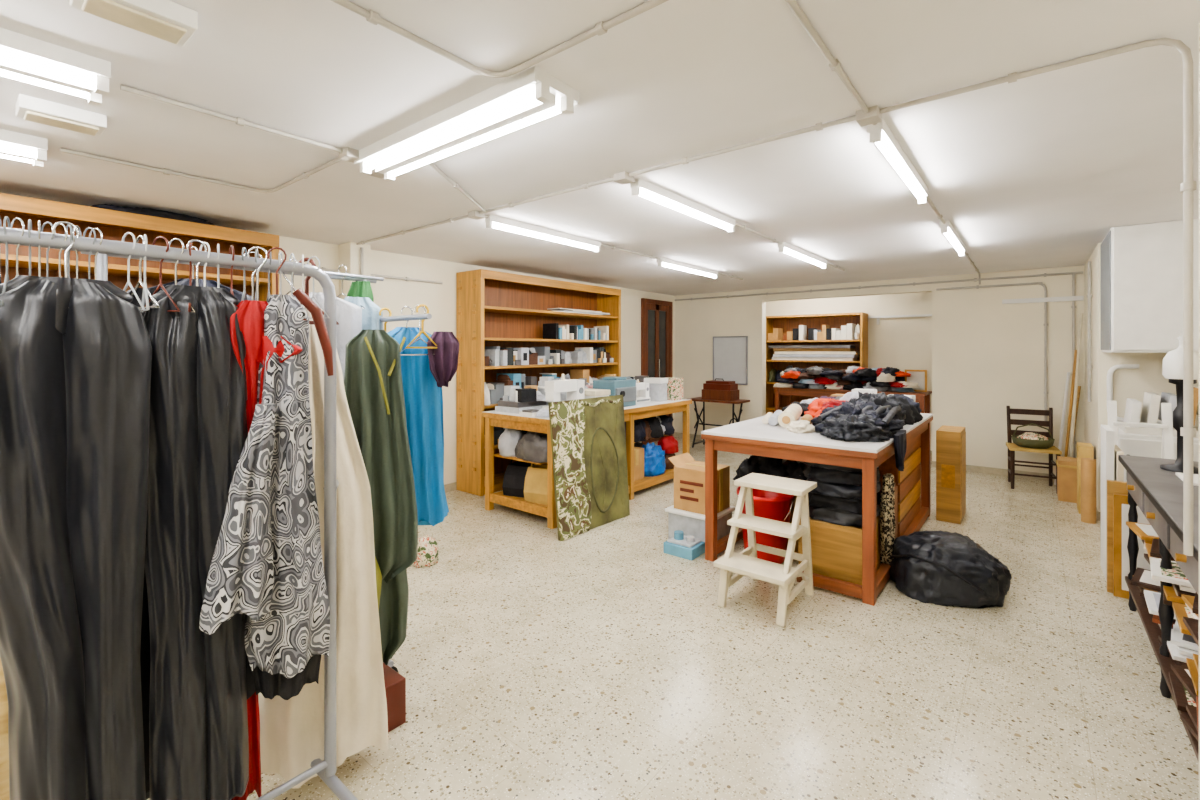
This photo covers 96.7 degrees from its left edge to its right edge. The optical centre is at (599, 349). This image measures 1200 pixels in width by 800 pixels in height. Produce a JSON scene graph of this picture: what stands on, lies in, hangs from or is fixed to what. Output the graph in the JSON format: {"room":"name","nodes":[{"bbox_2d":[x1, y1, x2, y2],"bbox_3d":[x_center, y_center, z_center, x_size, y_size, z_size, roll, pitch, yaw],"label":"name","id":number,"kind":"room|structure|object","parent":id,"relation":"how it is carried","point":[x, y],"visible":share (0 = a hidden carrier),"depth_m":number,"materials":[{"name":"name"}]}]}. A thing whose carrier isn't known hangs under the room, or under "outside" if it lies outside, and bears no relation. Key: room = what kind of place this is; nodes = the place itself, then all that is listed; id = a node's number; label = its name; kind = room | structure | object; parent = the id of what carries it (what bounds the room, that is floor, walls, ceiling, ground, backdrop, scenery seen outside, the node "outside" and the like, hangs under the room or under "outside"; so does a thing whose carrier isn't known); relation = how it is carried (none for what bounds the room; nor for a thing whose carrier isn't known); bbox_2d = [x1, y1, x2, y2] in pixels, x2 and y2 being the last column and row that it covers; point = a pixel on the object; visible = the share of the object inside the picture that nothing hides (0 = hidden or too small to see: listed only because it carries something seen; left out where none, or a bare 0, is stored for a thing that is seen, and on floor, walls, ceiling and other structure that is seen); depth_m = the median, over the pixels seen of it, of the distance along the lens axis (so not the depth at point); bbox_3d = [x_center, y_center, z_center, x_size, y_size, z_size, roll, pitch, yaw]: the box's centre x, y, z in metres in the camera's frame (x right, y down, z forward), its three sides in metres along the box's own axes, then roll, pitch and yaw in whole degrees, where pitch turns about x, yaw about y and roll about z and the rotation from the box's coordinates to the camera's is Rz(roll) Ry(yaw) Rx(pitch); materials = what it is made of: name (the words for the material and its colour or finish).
{"room":"costume workshop","nodes":[
{"label":"costume workshop","id":0,"kind":"room"},
{"bbox_2d":[339,242,370,298],"bbox_3d":[-2.194,0.280,4.775,0.220,2.440,0.180,0,0,39],"label":"pilaster","id":1,"kind":"object","parent":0,"point":[349,253],"visible":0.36,"depth_m":4.70,"materials":[{"name":"paint"}]},
{"bbox_2d":[279,236,673,484],"bbox_3d":[-2.105,0.280,5.179,0.150,2.440,10.900,0,0,39],"label":"wall","id":2,"kind":"structure","parent":0,"point":[392,294],"depth_m":5.53,"materials":[{"name":"paint"}]},
{"bbox_2d":[641,298,672,444],"bbox_3d":[0.952,0.340,8.777,0.071,2.320,0.880,0,0,39],"label":"door","id":3,"kind":"structure","parent":2,"relation":"in","point":[656,315],"depth_m":8.76,"materials":[{"name":"brown wood"}]},
{"bbox_2d":[319,247,1091,457],"bbox_3d":[1.354,0.255,5.144,5.272,2.310,6.301,0,0,39],"label":"conduit","id":4,"kind":"object","parent":2,"relation":"attached to","point":[1089,296],"visible":0.78,"depth_m":6.12,"materials":[{"name":"metal"}]},
{"bbox_2d":[0,0,1199,295],"bbox_3d":[0.698,-1.000,3.778,6.270,0.120,12.250,0,0,39],"label":"ceiling","id":5,"kind":"structure","parent":0,"point":[1035,171],"depth_m":2.25,"materials":[{"name":"paint"}]},
{"bbox_2d":[0,129,47,167],"bbox_3d":[-2.934,-0.895,1.970,0.224,0.090,1.230,0,0,39],"label":"fluorescent light","id":6,"kind":"object","parent":5,"relation":"attached to","point":[17,146],"visible":1,"depth_m":2.35,"materials":[{"name":"white paint"}]},
{"bbox_2d":[0,28,110,106],"bbox_3d":[-2.071,-0.895,1.336,0.224,0.090,1.230,0,0,39],"label":"fluorescent light","id":7,"kind":"object","parent":5,"relation":"attached to","point":[24,58],"visible":1,"depth_m":1.68,"materials":[{"name":"white paint"}]},
{"bbox_2d":[16,94,106,135],"bbox_3d":[-2.104,-0.910,2.090,0.140,0.060,0.240,0,0,39],"label":"emergency light","id":8,"kind":"object","parent":5,"relation":"attached to","point":[29,108],"visible":1,"depth_m":2.05,"materials":[{"name":"white paint"}]},
{"bbox_2d":[70,0,197,45],"bbox_3d":[-1.246,-0.910,1.433,0.140,0.060,0.240,0,0,39],"label":"emergency light","id":9,"kind":"object","parent":5,"relation":"attached to","point":[167,20],"visible":1,"depth_m":1.43,"materials":[{"name":"white paint"}]},
{"bbox_2d":[354,66,578,180],"bbox_3d":[-0.623,-0.895,2.242,1.230,0.090,0.224,0,0,39],"label":"fluorescent light","id":10,"kind":"object","parent":5,"relation":"attached to","point":[531,96],"visible":0.98,"depth_m":2.08,"materials":[{"name":"white paint"}]},
{"bbox_2d":[485,215,600,252],"bbox_3d":[-0.398,-0.897,4.196,0.056,0.086,1.220,0,0,39],"label":"fluorescent light","id":11,"kind":"object","parent":5,"relation":"attached to","point":[492,221],"visible":0.99,"depth_m":4.09,"materials":[{"name":"white paint"}]},
{"bbox_2d":[60,0,1195,555],"bbox_3d":[-0.043,-0.172,3.324,5.386,1.544,9.993,0,0,27],"label":"conduit","id":12,"kind":"object","parent":5,"relation":"attached to","point":[1188,186],"visible":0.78,"depth_m":1.64,"materials":[{"name":"metal"}]},
{"bbox_2d":[630,178,734,232],"bbox_3d":[0.573,-0.897,3.409,0.056,0.086,1.220,0,0,39],"label":"fluorescent light","id":13,"kind":"object","parent":5,"relation":"attached to","point":[642,188],"visible":0.99,"depth_m":3.27,"materials":[{"name":"white paint"}]},
{"bbox_2d":[657,257,717,278],"bbox_3d":[0.996,-0.897,5.917,0.056,0.086,1.250,0,0,39],"label":"fluorescent light","id":14,"kind":"object","parent":5,"relation":"attached to","point":[664,262],"visible":0.99,"depth_m":5.83,"materials":[{"name":"white paint"}]},
{"bbox_2d":[778,242,826,268],"bbox_3d":[1.967,-0.897,5.130,0.056,0.086,1.250,0,0,39],"label":"fluorescent light","id":15,"kind":"object","parent":5,"relation":"attached to","point":[787,248],"visible":0.99,"depth_m":5.02,"materials":[{"name":"white paint"}]},
{"bbox_2d":[856,105,881,126],"bbox_3d":[1.059,-0.920,2.102,0.080,0.040,0.080,0,0,39],"label":"junction box","id":16,"kind":"object","parent":5,"relation":"attached to","point":[873,116],"visible":0.88,"depth_m":2.08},
{"bbox_2d":[867,118,927,204],"bbox_3d":[1.506,-0.897,2.654,0.056,0.086,1.220,0,0,39],"label":"fluorescent light","id":17,"kind":"object","parent":5,"relation":"attached to","point":[880,134],"visible":0.99,"depth_m":2.47,"materials":[{"name":"white paint"}]},
{"bbox_2d":[940,220,964,255],"bbox_3d":[2.900,-0.897,4.375,0.056,0.086,1.250,0,0,39],"label":"fluorescent light","id":18,"kind":"object","parent":5,"relation":"attached to","point":[947,228],"visible":1,"depth_m":4.18,"materials":[{"name":"white paint"}]},
{"bbox_2d":[146,437,1198,799],"bbox_3d":[0.698,1.560,3.778,6.270,0.120,12.250,0,0,39],"label":"floor","id":19,"kind":"structure","parent":0,"point":[601,662],"depth_m":2.45,"materials":[{"name":"stone"}]},
{"bbox_2d":[0,193,278,300],"bbox_3d":[-3.449,0.320,3.041,0.412,2.360,2.814,0,0,39],"label":"bookcase","id":20,"kind":"object","parent":19,"relation":"on","point":[113,224],"visible":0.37,"depth_m":3.50,"materials":[{"name":"brown wood"}]},
{"bbox_2d":[90,204,215,225],"bbox_3d":[-3.002,-0.906,3.609,0.309,0.087,0.706,0,0,39],"label":"cloth","id":21,"kind":"object","parent":20,"relation":"on","point":[144,211],"visible":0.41,"depth_m":3.50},
{"bbox_2d":[0,227,357,799],"bbox_3d":[-1.427,0.613,1.067,0.564,1.772,1.832,0,0,39],"label":"clothes rack","id":22,"kind":"object","parent":19,"relation":"on","point":[325,769],"visible":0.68,"depth_m":1.72,"materials":[{"name":"grey metal"}]},
{"bbox_2d":[0,283,9,799],"bbox_3d":[-1.436,0.546,1.242,0.222,1.696,0.411,0,0,8],"label":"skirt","id":23,"kind":"object","parent":22,"relation":"hanging from","point":[4,745],"visible":0.02,"depth_m":1.28,"materials":[{"name":"beige fabric"}]},
{"bbox_2d":[127,235,161,798],"bbox_3d":[-1.250,0.511,1.562,0.368,1.626,0.338,0,0,16],"label":"coat","id":24,"kind":"object","parent":22,"relation":"hanging from","point":[145,632],"visible":0.02,"depth_m":1.53,"materials":[{"name":"fabric"}]},
{"bbox_2d":[0,216,328,318],"bbox_3d":[-1.146,-0.198,1.413,0.124,0.203,0.793,0,0,39],"label":"hangers","id":25,"kind":"object","parent":22,"relation":"hanging from","point":[40,229],"visible":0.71,"depth_m":1.36,"materials":[{"name":"grey plastic"}]},
{"bbox_2d":[0,221,151,799],"bbox_3d":[-1.246,0.481,1.248,0.183,1.566,0.306,0,0,44],"label":"garment","id":26,"kind":"object","parent":25,"relation":"hanging from","point":[75,380],"visible":1,"depth_m":1.24,"materials":[{"name":"fabric"}]},
{"bbox_2d":[143,239,248,799],"bbox_3d":[-1.102,0.503,1.458,0.190,1.540,0.248,0,0,39],"label":"garment","id":27,"kind":"object","parent":25,"relation":"hanging from","point":[199,746],"visible":0.85,"depth_m":1.41,"materials":[{"name":"fabric"}]},
{"bbox_2d":[244,251,261,698],"bbox_3d":[-1.085,0.511,1.604,0.257,1.626,0.144,0,0,-40],"label":"dress","id":28,"kind":"object","parent":22,"relation":"hanging from","point":[250,685],"visible":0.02,"depth_m":1.61,"materials":[{"name":"fabric"}]},
{"bbox_2d":[199,247,329,699],"bbox_3d":[-0.945,0.361,1.526,0.185,1.326,0.328,0,0,39],"label":"dress","id":29,"kind":"object","parent":22,"relation":"hanging from","point":[266,566],"visible":0.99,"depth_m":1.52,"materials":[{"name":"fabric"}]},
{"bbox_2d":[230,246,301,799],"bbox_3d":[-1.008,0.538,1.563,0.259,1.672,0.167,0,0,39],"label":"dress","id":30,"kind":"object","parent":22,"relation":"hanging from","point":[250,314],"visible":0.52,"depth_m":1.51,"materials":[{"name":"fabric"}]},
{"bbox_2d":[281,259,333,375],"bbox_3d":[-0.902,-0.100,1.641,0.147,0.362,0.047,0,0,-17],"label":"hanger","id":31,"kind":"object","parent":22,"relation":"hanging from","point":[304,299],"visible":0.97,"depth_m":1.65,"materials":[{"name":"brown wood"}]},
{"bbox_2d":[259,257,387,788],"bbox_3d":[-0.940,0.569,1.839,0.347,1.750,0.387,0,0,39],"label":"coat","id":32,"kind":"object","parent":22,"relation":"hanging from","point":[291,730],"visible":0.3,"depth_m":1.83,"materials":[{"name":"beige fabric"}]},
{"bbox_2d":[81,252,431,671],"bbox_3d":[-1.310,0.573,2.116,0.800,1.854,1.040,0,0,39],"label":"clothes rack","id":33,"kind":"object","parent":19,"relation":"on","point":[102,259],"visible":0.19,"depth_m":2.26,"materials":[{"name":"grey metal"}]},
{"bbox_2d":[150,246,254,301],"bbox_3d":[-1.486,0.266,1.980,0.389,1.316,0.219,0,0,-11],"label":"coat","id":34,"kind":"object","parent":33,"relation":"hanging from","point":[209,283],"visible":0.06,"depth_m":1.98,"materials":[{"name":"fabric"}]},
{"bbox_2d":[285,259,361,381],"bbox_3d":[-1.220,0.166,2.244,0.415,1.116,0.205,0,0,-4],"label":"blouse","id":35,"kind":"object","parent":33,"relation":"hanging from","point":[348,315],"visible":0.07,"depth_m":2.25,"materials":[{"name":"fabric"}]},
{"bbox_2d":[337,265,382,329],"bbox_3d":[-1.135,0.116,2.456,0.283,1.016,0.196,0,0,-23],"label":"blouse","id":36,"kind":"object","parent":33,"relation":"hanging from","point":[360,293],"visible":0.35,"depth_m":2.44,"materials":[{"name":"fabric"}]},
{"bbox_2d":[344,305,434,665],"bbox_3d":[-0.841,0.546,2.135,0.448,1.476,0.265,0,0,-25],"label":"costume","id":37,"kind":"object","parent":33,"relation":"hanging from","point":[373,386],"visible":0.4,"depth_m":2.10,"materials":[{"name":"green fabric"}]},
{"bbox_2d":[388,306,448,525],"bbox_3d":[-0.843,0.296,2.354,0.369,0.976,0.183,0,0,-33],"label":"dress","id":38,"kind":"object","parent":33,"relation":"hanging from","point":[423,398],"visible":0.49,"depth_m":2.33,"materials":[{"name":"blue fabric"}]},
{"bbox_2d":[406,304,458,387],"bbox_3d":[-0.728,-0.015,2.307,0.239,0.358,0.102,0,0,-32],"label":"blouse","id":39,"kind":"object","parent":33,"relation":"hanging from","point":[443,365],"visible":1,"depth_m":2.30,"materials":[{"name":"fabric"}]},
{"bbox_2d":[383,662,405,731],"bbox_3d":[-0.902,1.410,2.159,0.200,0.180,0.140,0,0,39],"label":"shoe box","id":40,"kind":"object","parent":19,"relation":"on","point":[395,683],"visible":0.29,"depth_m":2.12,"materials":[{"name":"brown cardboard"}]},
{"bbox_2d":[412,535,438,567],"bbox_3d":[-1.234,1.403,3.766,0.203,0.194,0.200,0,0,39],"label":"pouch","id":41,"kind":"object","parent":19,"relation":"on","point":[427,551],"visible":0.91,"depth_m":3.70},
{"bbox_2d":[456,269,620,495],"bbox_3d":[-0.629,0.335,6.523,0.412,2.330,2.414,0,0,39],"label":"bookcase","id":42,"kind":"object","parent":19,"relation":"on","point":[494,308],"visible":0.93,"depth_m":6.09,"materials":[{"name":"brown wood"}]},
{"bbox_2d":[484,346,612,446],"bbox_3d":[-0.627,0.490,6.512,0.317,1.059,2.260,0,0,39],"label":"boxes","id":43,"kind":"object","parent":42,"relation":"on","point":[493,355],"visible":0.49,"depth_m":6.08,"materials":[{"name":"white cardboard"}]},
{"bbox_2d":[543,308,609,339],"bbox_3d":[-0.310,-0.323,6.903,0.270,0.384,1.128,0,0,39],"label":"books","id":44,"kind":"object","parent":42,"relation":"on","point":[551,330],"visible":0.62,"depth_m":6.73,"materials":[{"name":"white paper"}]},
{"bbox_2d":[482,399,691,528],"bbox_3d":[-0.016,1.040,5.635,0.926,0.920,2.342,0,0,39],"label":"work table","id":45,"kind":"object","parent":19,"relation":"on","point":[493,418],"visible":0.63,"depth_m":5.00,"materials":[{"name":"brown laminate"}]},
{"bbox_2d":[502,459,537,497],"bbox_3d":[-0.727,1.186,5.093,0.276,0.345,0.346,0,0,20],"label":"roll","id":46,"kind":"object","parent":45,"relation":"on","point":[515,473],"visible":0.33,"depth_m":4.97,"materials":[{"name":"fabric"}]},
{"bbox_2d":[524,463,546,504],"bbox_3d":[-0.493,1.171,4.826,0.318,0.375,0.254,0,0,27],"label":"roll","id":47,"kind":"object","parent":45,"relation":"on","point":[535,485],"visible":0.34,"depth_m":4.75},
{"bbox_2d":[542,374,584,409],"bbox_3d":[-0.313,0.399,4.934,0.183,0.360,0.435,0,0,39],"label":"sewing machine","id":48,"kind":"object","parent":45,"relation":"on","point":[575,388],"visible":0.7,"depth_m":4.86,"materials":[{"name":"white paint"}]},
{"bbox_2d":[495,374,648,413],"bbox_3d":[-0.180,0.424,5.775,0.426,0.311,2.150,0,0,39],"label":"boxes","id":49,"kind":"object","parent":45,"relation":"on","point":[516,399],"visible":0.35,"depth_m":5.03,"materials":[{"name":"cardboard"}]},
{"bbox_2d":[498,415,674,462],"bbox_3d":[-0.039,0.826,5.630,0.757,0.306,2.236,0,0,39],"label":"bundles","id":50,"kind":"object","parent":45,"relation":"on","point":[521,444],"visible":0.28,"depth_m":4.92,"materials":[{"name":"fabric"}]},
{"bbox_2d":[593,376,635,406],"bbox_3d":[0.159,0.429,5.520,0.340,0.300,0.380,0,0,39],"label":"machine","id":51,"kind":"object","parent":45,"relation":"on","point":[623,386],"visible":0.73,"depth_m":5.42,"materials":[{"name":"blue plastic"}]},
{"bbox_2d":[642,442,665,476],"bbox_3d":[0.559,1.184,5.896,0.338,0.350,0.478,0,0,39],"label":"plastic bag","id":52,"kind":"object","parent":45,"relation":"on","point":[654,458],"visible":0.78,"depth_m":5.80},
{"bbox_2d":[644,377,667,401],"bbox_3d":[0.644,0.449,6.118,0.220,0.260,0.180,0,0,39],"label":"plastic container","id":53,"kind":"object","parent":45,"relation":"on","point":[657,386],"visible":0.92,"depth_m":6.05,"materials":[{"name":"white paint"}]},
{"bbox_2d":[658,436,677,468],"bbox_3d":[0.756,1.175,6.202,0.293,0.368,0.301,0,0,39],"label":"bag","id":54,"kind":"object","parent":45,"relation":"on","point":[669,444],"visible":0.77,"depth_m":6.09,"materials":[{"name":"fabric"}]},
{"bbox_2d":[548,395,629,540],"bbox_3d":[-0.038,0.961,4.649,0.230,1.078,1.062,0,0,39],"label":"panel","id":55,"kind":"object","parent":19,"relation":"on","point":[588,438],"visible":1,"depth_m":4.56,"materials":[{"name":"fabric"}]},
{"bbox_2d":[664,530,704,560],"bbox_3d":[0.623,1.425,3.948,0.240,0.150,0.200,0,0,39],"label":"food container","id":56,"kind":"object","parent":19,"relation":"on","point":[688,547],"visible":1,"depth_m":3.89,"materials":[{"name":"plastic"}]},
{"bbox_2d":[665,505,735,541],"bbox_3d":[0.798,1.375,4.243,0.420,0.250,0.400,0,0,39],"label":"plastic storage bin","id":57,"kind":"object","parent":19,"relation":"on","point":[690,523],"visible":0.46,"depth_m":4.12,"materials":[{"name":"white paint"}]},
{"bbox_2d":[668,452,729,514],"bbox_3d":[0.787,1.053,4.242,0.385,0.392,0.316,0,0,39],"label":"carton","id":58,"kind":"object","parent":57,"relation":"on","point":[689,474],"visible":0.94,"depth_m":4.15,"materials":[{"name":"cardboard"}]},
{"bbox_2d":[688,397,749,447],"bbox_3d":[1.798,1.127,8.131,0.840,0.753,0.440,0,0,39],"label":"table","id":59,"kind":"object","parent":19,"relation":"on","point":[740,401],"visible":0.6,"depth_m":8.11,"materials":[{"name":"brown wood"}]},
{"bbox_2d":[702,378,738,400],"bbox_3d":[1.829,0.591,8.106,0.480,0.316,0.300,0,0,39],"label":"case","id":60,"kind":"object","parent":59,"relation":"on","point":[715,389],"visible":1,"depth_m":7.99,"materials":[{"name":"brown wood"}]},
{"bbox_2d":[713,473,816,626],"bbox_3d":[1.000,1.159,3.205,0.420,0.687,0.560,0,0,39],"label":"step stool","id":61,"kind":"object","parent":19,"relation":"on","point":[746,562],"visible":1,"depth_m":3.16,"materials":[{"name":"beige paint"}]},
{"bbox_2d":[737,486,793,563],"bbox_3d":[1.183,1.255,3.829,0.408,0.490,0.396,0,0,39],"label":"bucket","id":62,"kind":"object","parent":19,"relation":"on","point":[777,506],"visible":0.34,"depth_m":3.68,"materials":[{"name":"plastic"}]},
{"bbox_2d":[733,455,809,552],"bbox_3d":[1.462,1.082,4.126,0.756,0.836,0.646,0,0,39],"label":"garbage bag","id":63,"kind":"object","parent":19,"relation":"on","point":[792,469],"visible":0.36,"depth_m":4.01,"materials":[{"name":"plastic"}]},
{"bbox_2d":[701,413,932,605],"bbox_3d":[1.876,1.040,4.335,1.140,0.920,2.260,0,0,39],"label":"table","id":64,"kind":"object","parent":19,"relation":"on","point":[751,436],"visible":0.72,"depth_m":3.50,"materials":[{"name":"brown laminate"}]},
{"bbox_2d":[762,401,815,432],"bbox_3d":[1.560,0.519,4.358,0.412,0.120,1.344,0,0,24],"label":"rolls","id":65,"kind":"object","parent":64,"relation":"on","point":[787,418],"visible":0.91,"depth_m":3.98,"materials":[{"name":"fabric"}]},
{"bbox_2d":[804,398,846,417],"bbox_3d":[1.890,0.488,4.373,0.412,0.182,0.791,0,0,23],"label":"cloth","id":66,"kind":"object","parent":64,"relation":"on","point":[815,408],"visible":0.19,"depth_m":4.37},
{"bbox_2d":[811,391,906,470],"bbox_3d":[1.863,0.551,3.834,0.640,0.464,1.176,0,0,39],"label":"jacket","id":67,"kind":"object","parent":64,"relation":"on","point":[870,417],"visible":1,"depth_m":3.53,"materials":[{"name":"black fabric"}]},
{"bbox_2d":[800,391,922,424],"bbox_3d":[2.190,0.466,4.653,0.500,0.226,1.105,0,0,-39],"label":"folded cloth","id":68,"kind":"object","parent":64,"relation":"on","point":[912,408],"visible":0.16,"depth_m":4.30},
{"bbox_2d":[879,473,894,563],"bbox_3d":[1.922,1.132,3.565,0.274,0.584,0.088,0,0,-41],"label":"lace shawl","id":69,"kind":"object","parent":64,"relation":"on","point":[887,496],"visible":0.99,"depth_m":3.51,"materials":[{"name":"fabric"}]},
{"bbox_2d":[766,312,867,413],"bbox_3d":[3.539,0.460,8.844,1.570,2.080,0.360,0,0,39],"label":"bookcase","id":70,"kind":"object","parent":19,"relation":"on","point":[835,320],"visible":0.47,"depth_m":8.96,"materials":[{"name":"brown wood"}]},
{"bbox_2d":[768,324,859,381],"bbox_3d":[3.531,0.067,8.831,1.484,0.964,0.310,0,0,39],"label":"boxes","id":71,"kind":"object","parent":70,"relation":"in","point":[851,331],"visible":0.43,"depth_m":8.71,"materials":[{"name":"cardboard"}]},
{"bbox_2d":[799,516,881,584],"bbox_3d":[1.641,1.300,3.612,0.425,0.400,0.580,0,0,39],"label":"crate","id":72,"kind":"object","parent":19,"relation":"on","point":[836,550],"visible":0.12,"depth_m":3.38,"materials":[{"name":"wood"}]},
{"bbox_2d":[804,462,880,526],"bbox_3d":[1.627,0.869,3.575,0.461,0.460,0.530,0,0,39],"label":"bags","id":73,"kind":"object","parent":72,"relation":"on","point":[836,498],"visible":0.6,"depth_m":3.40,"materials":[{"name":"plastic"}]},
{"bbox_2d":[773,387,931,446],"bbox_3d":[3.698,1.040,7.943,2.050,0.920,0.600,0,0,39],"label":"table","id":74,"kind":"object","parent":19,"relation":"on","point":[923,398],"visible":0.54,"depth_m":7.89,"materials":[{"name":"red wood"}]},
{"bbox_2d":[773,366,918,391],"bbox_3d":[3.603,0.407,7.920,2.006,0.345,0.673,0,0,39],"label":"clothes","id":75,"kind":"object","parent":74,"relation":"on","point":[853,377],"visible":0.99,"depth_m":7.78,"materials":[{"name":"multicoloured fabric"}]},
{"bbox_2d":[878,434,920,538],"bbox_3d":[2.312,1.110,4.426,0.422,0.780,1.310,0,0,39],"label":"base cabinet","id":76,"kind":"object","parent":19,"relation":"on","point":[907,483],"visible":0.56,"depth_m":4.25,"materials":[{"name":"red wood"}]},
{"bbox_2d":[889,530,1011,608],"bbox_3d":[2.154,1.335,3.328,0.624,0.330,0.546,0,0,10],"label":"duffel bag","id":77,"kind":"object","parent":19,"relation":"on","point":[943,568],"visible":1,"depth_m":3.17,"materials":[{"name":"fabric"}]},
{"bbox_2d":[936,425,965,523],"bbox_3d":[3.167,1.105,4.812,0.185,0.790,0.435,0,0,39],"label":"wooden box","id":78,"kind":"object","parent":19,"relation":"on","point":[950,440],"visible":1,"depth_m":4.66,"materials":[{"name":"brown wood"}]},
{"bbox_2d":[1006,406,1061,493],"bbox_3d":[4.733,1.069,5.850,0.430,0.863,0.461,0,0,32],"label":"chair","id":79,"kind":"object","parent":19,"relation":"on","point":[1012,447],"visible":0.82,"depth_m":5.91,"materials":[{"name":"brown wood"}]},
{"bbox_2d":[1011,423,1054,448],"bbox_3d":[4.715,0.925,5.820,0.370,0.257,0.370,0,0,39],"label":"wicker basket","id":80,"kind":"object","parent":79,"relation":"on","point":[1027,439],"visible":1,"depth_m":5.73,"materials":[{"name":"green wicker"}]},
{"bbox_2d":[1056,456,1076,502],"bbox_3d":[4.733,1.300,5.368,0.220,0.400,0.320,0,0,39],"label":"cardboard box","id":81,"kind":"object","parent":19,"relation":"on","point":[1066,466],"visible":0.57,"depth_m":5.28,"materials":[{"name":"cardboard"}]},
{"bbox_2d":[1054,313,1082,484],"bbox_3d":[5.174,0.550,5.869,0.314,1.903,0.208,0,0,-10],"label":"wooden poles","id":82,"kind":"object","parent":19,"relation":"on","point":[1075,389],"visible":0.65,"depth_m":5.85,"materials":[{"name":"beige paint"}]},
{"bbox_2d":[1077,442,1095,523],"bbox_3d":[4.411,1.190,4.843,0.100,0.620,0.580,0,0,39],"label":"rolls","id":83,"kind":"object","parent":19,"relation":"on","point":[1086,463],"visible":1,"depth_m":4.64,"materials":[{"name":"cardboard"}]},
{"bbox_2d":[1101,425,1123,581],"bbox_3d":[3.409,1.010,3.558,0.080,0.980,0.380,0,0,39],"label":"boards","id":84,"kind":"object","parent":19,"relation":"on","point":[1111,468],"visible":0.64,"depth_m":3.48,"materials":[{"name":"paint"}]},
{"bbox_2d":[1107,480,1150,598],"bbox_3d":[3.271,1.155,3.197,0.340,0.690,0.095,0,0,39],"label":"panels","id":85,"kind":"object","parent":19,"relation":"on","point":[1118,567],"visible":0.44,"depth_m":3.24,"materials":[{"name":"brown wood"}]},
{"bbox_2d":[1107,400,1174,458],"bbox_3d":[3.874,0.940,3.830,0.330,1.127,0.555,0,0,39],"label":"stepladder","id":86,"kind":"object","parent":19,"relation":"on","point":[1167,452],"visible":0.36,"depth_m":3.79,"materials":[{"name":"white paint"}]},
{"bbox_2d":[1118,455,1198,761],"bbox_3d":[2.707,1.060,2.170,0.685,0.880,2.020,0,0,39],"label":"console table","id":87,"kind":"object","parent":19,"relation":"on","point":[1158,492],"visible":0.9,"depth_m":2.32,"materials":[{"name":"black wood"}]},
{"bbox_2d":[1126,521,1198,741],"bbox_3d":[2.602,1.131,2.167,0.553,0.377,1.724,0,0,39],"label":"papers","id":88,"kind":"object","parent":87,"relation":"on","point":[1183,647],"visible":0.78,"depth_m":2.19,"materials":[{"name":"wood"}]},
{"bbox_2d":[1160,335,1198,473],"bbox_3d":[2.996,0.272,2.747,0.160,0.695,0.160,0,0,39],"label":"table lamp","id":89,"kind":"object","parent":87,"relation":"on","point":[1172,371],"visible":0.68,"depth_m":2.73,"materials":[{"name":"black metal"}]},
{"bbox_2d":[1118,426,1198,481],"bbox_3d":[4.413,1.075,4.186,0.610,0.850,0.640,0,0,39],"label":"base cabinet","id":90,"kind":"object","parent":19,"relation":"on","point":[1142,445],"visible":0.17,"depth_m":4.05,"materials":[{"name":"paint"}]},
{"bbox_2d":[1119,386,1198,437],"bbox_3d":[4.413,0.464,4.147,0.520,0.370,0.360,0,0,39],"label":"boxes","id":91,"kind":"object","parent":90,"relation":"on","point":[1151,407],"visible":0.44,"depth_m":4.12,"materials":[{"name":"cardboard"}]},
{"bbox_2d":[766,292,931,450],"bbox_3d":[3.712,0.280,8.318,3.300,2.440,1.300,0,0,39],"label":"wall","id":92,"kind":"structure","parent":0,"point":[902,343],"depth_m":8.31,"materials":[{"name":"paint"}]},
{"bbox_2d":[674,265,1084,473],"bbox_3d":[3.384,0.280,7.651,5.270,2.440,0.150,0,0,39],"label":"wall","id":93,"kind":"structure","parent":0,"point":[988,353],"depth_m":6.58,"materials":[{"name":"paint"}]},
{"bbox_2d":[713,336,747,384],"bbox_3d":[2.088,0.165,8.577,0.590,0.770,0.039,0,0,39],"label":"whiteboard","id":94,"kind":"object","parent":93,"relation":"attached to","point":[730,353],"visible":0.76,"depth_m":8.55,"materials":[{"name":"grey metal"}]},
{"bbox_2d":[675,432,1054,481],"bbox_3d":[3.332,1.460,7.586,5.270,0.080,0.015,0,0,39],"label":"baseboard","id":95,"kind":"structure","parent":93,"relation":"attached to","point":[970,468],"depth_m":6.45,"materials":[{"name":"wood"}]},
{"bbox_2d":[1002,296,1083,303],"bbox_3d":[5.080,-0.575,6.147,0.720,0.050,0.048,0,0,39],"label":"cable trunking","id":96,"kind":"object","parent":93,"relation":"attached to","point":[1068,298],"visible":1,"depth_m":6.12,"materials":[{"name":"white paint"}]},
{"bbox_2d":[1085,243,1198,511],"bbox_3d":[5.258,0.280,5.103,0.850,2.440,1.750,0,0,39],"label":"wall","id":97,"kind":"structure","parent":0,"point":[1127,383],"depth_m":4.68,"materials":[{"name":"paint"}]},
{"bbox_2d":[1107,364,1161,423],"bbox_3d":[4.553,0.370,4.510,0.399,0.498,0.040,0,0,39],"label":"pipe","id":98,"kind":"object","parent":97,"relation":"attached to","point":[1113,369],"visible":0.62,"depth_m":4.60,"materials":[{"name":"white paint"}]},
{"bbox_2d":[1199,22,1199,799],"bbox_3d":[1.716,0.280,1.331,0.248,2.440,0.330,0,0,39],"label":"pillar","id":99,"kind":"structure","parent":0,"point":[1199,22],"depth_m":1.53,"materials":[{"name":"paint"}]},
{"bbox_3d":[2.101,0.280,0.647,0.150,2.440,9.150,0,0,39],"label":"wall","id":100,"kind":"structure","parent":0,"visible":0},
{"bbox_2d":[1100,218,1198,352],"bbox_3d":[4.412,-0.460,4.167,0.688,0.960,0.770,0,0,39],"label":"upper cabinet","id":101,"kind":"object","parent":100,"relation":"attached to","point":[1141,266],"visible":0.98,"depth_m":3.97,"materials":[{"name":"white paint"}]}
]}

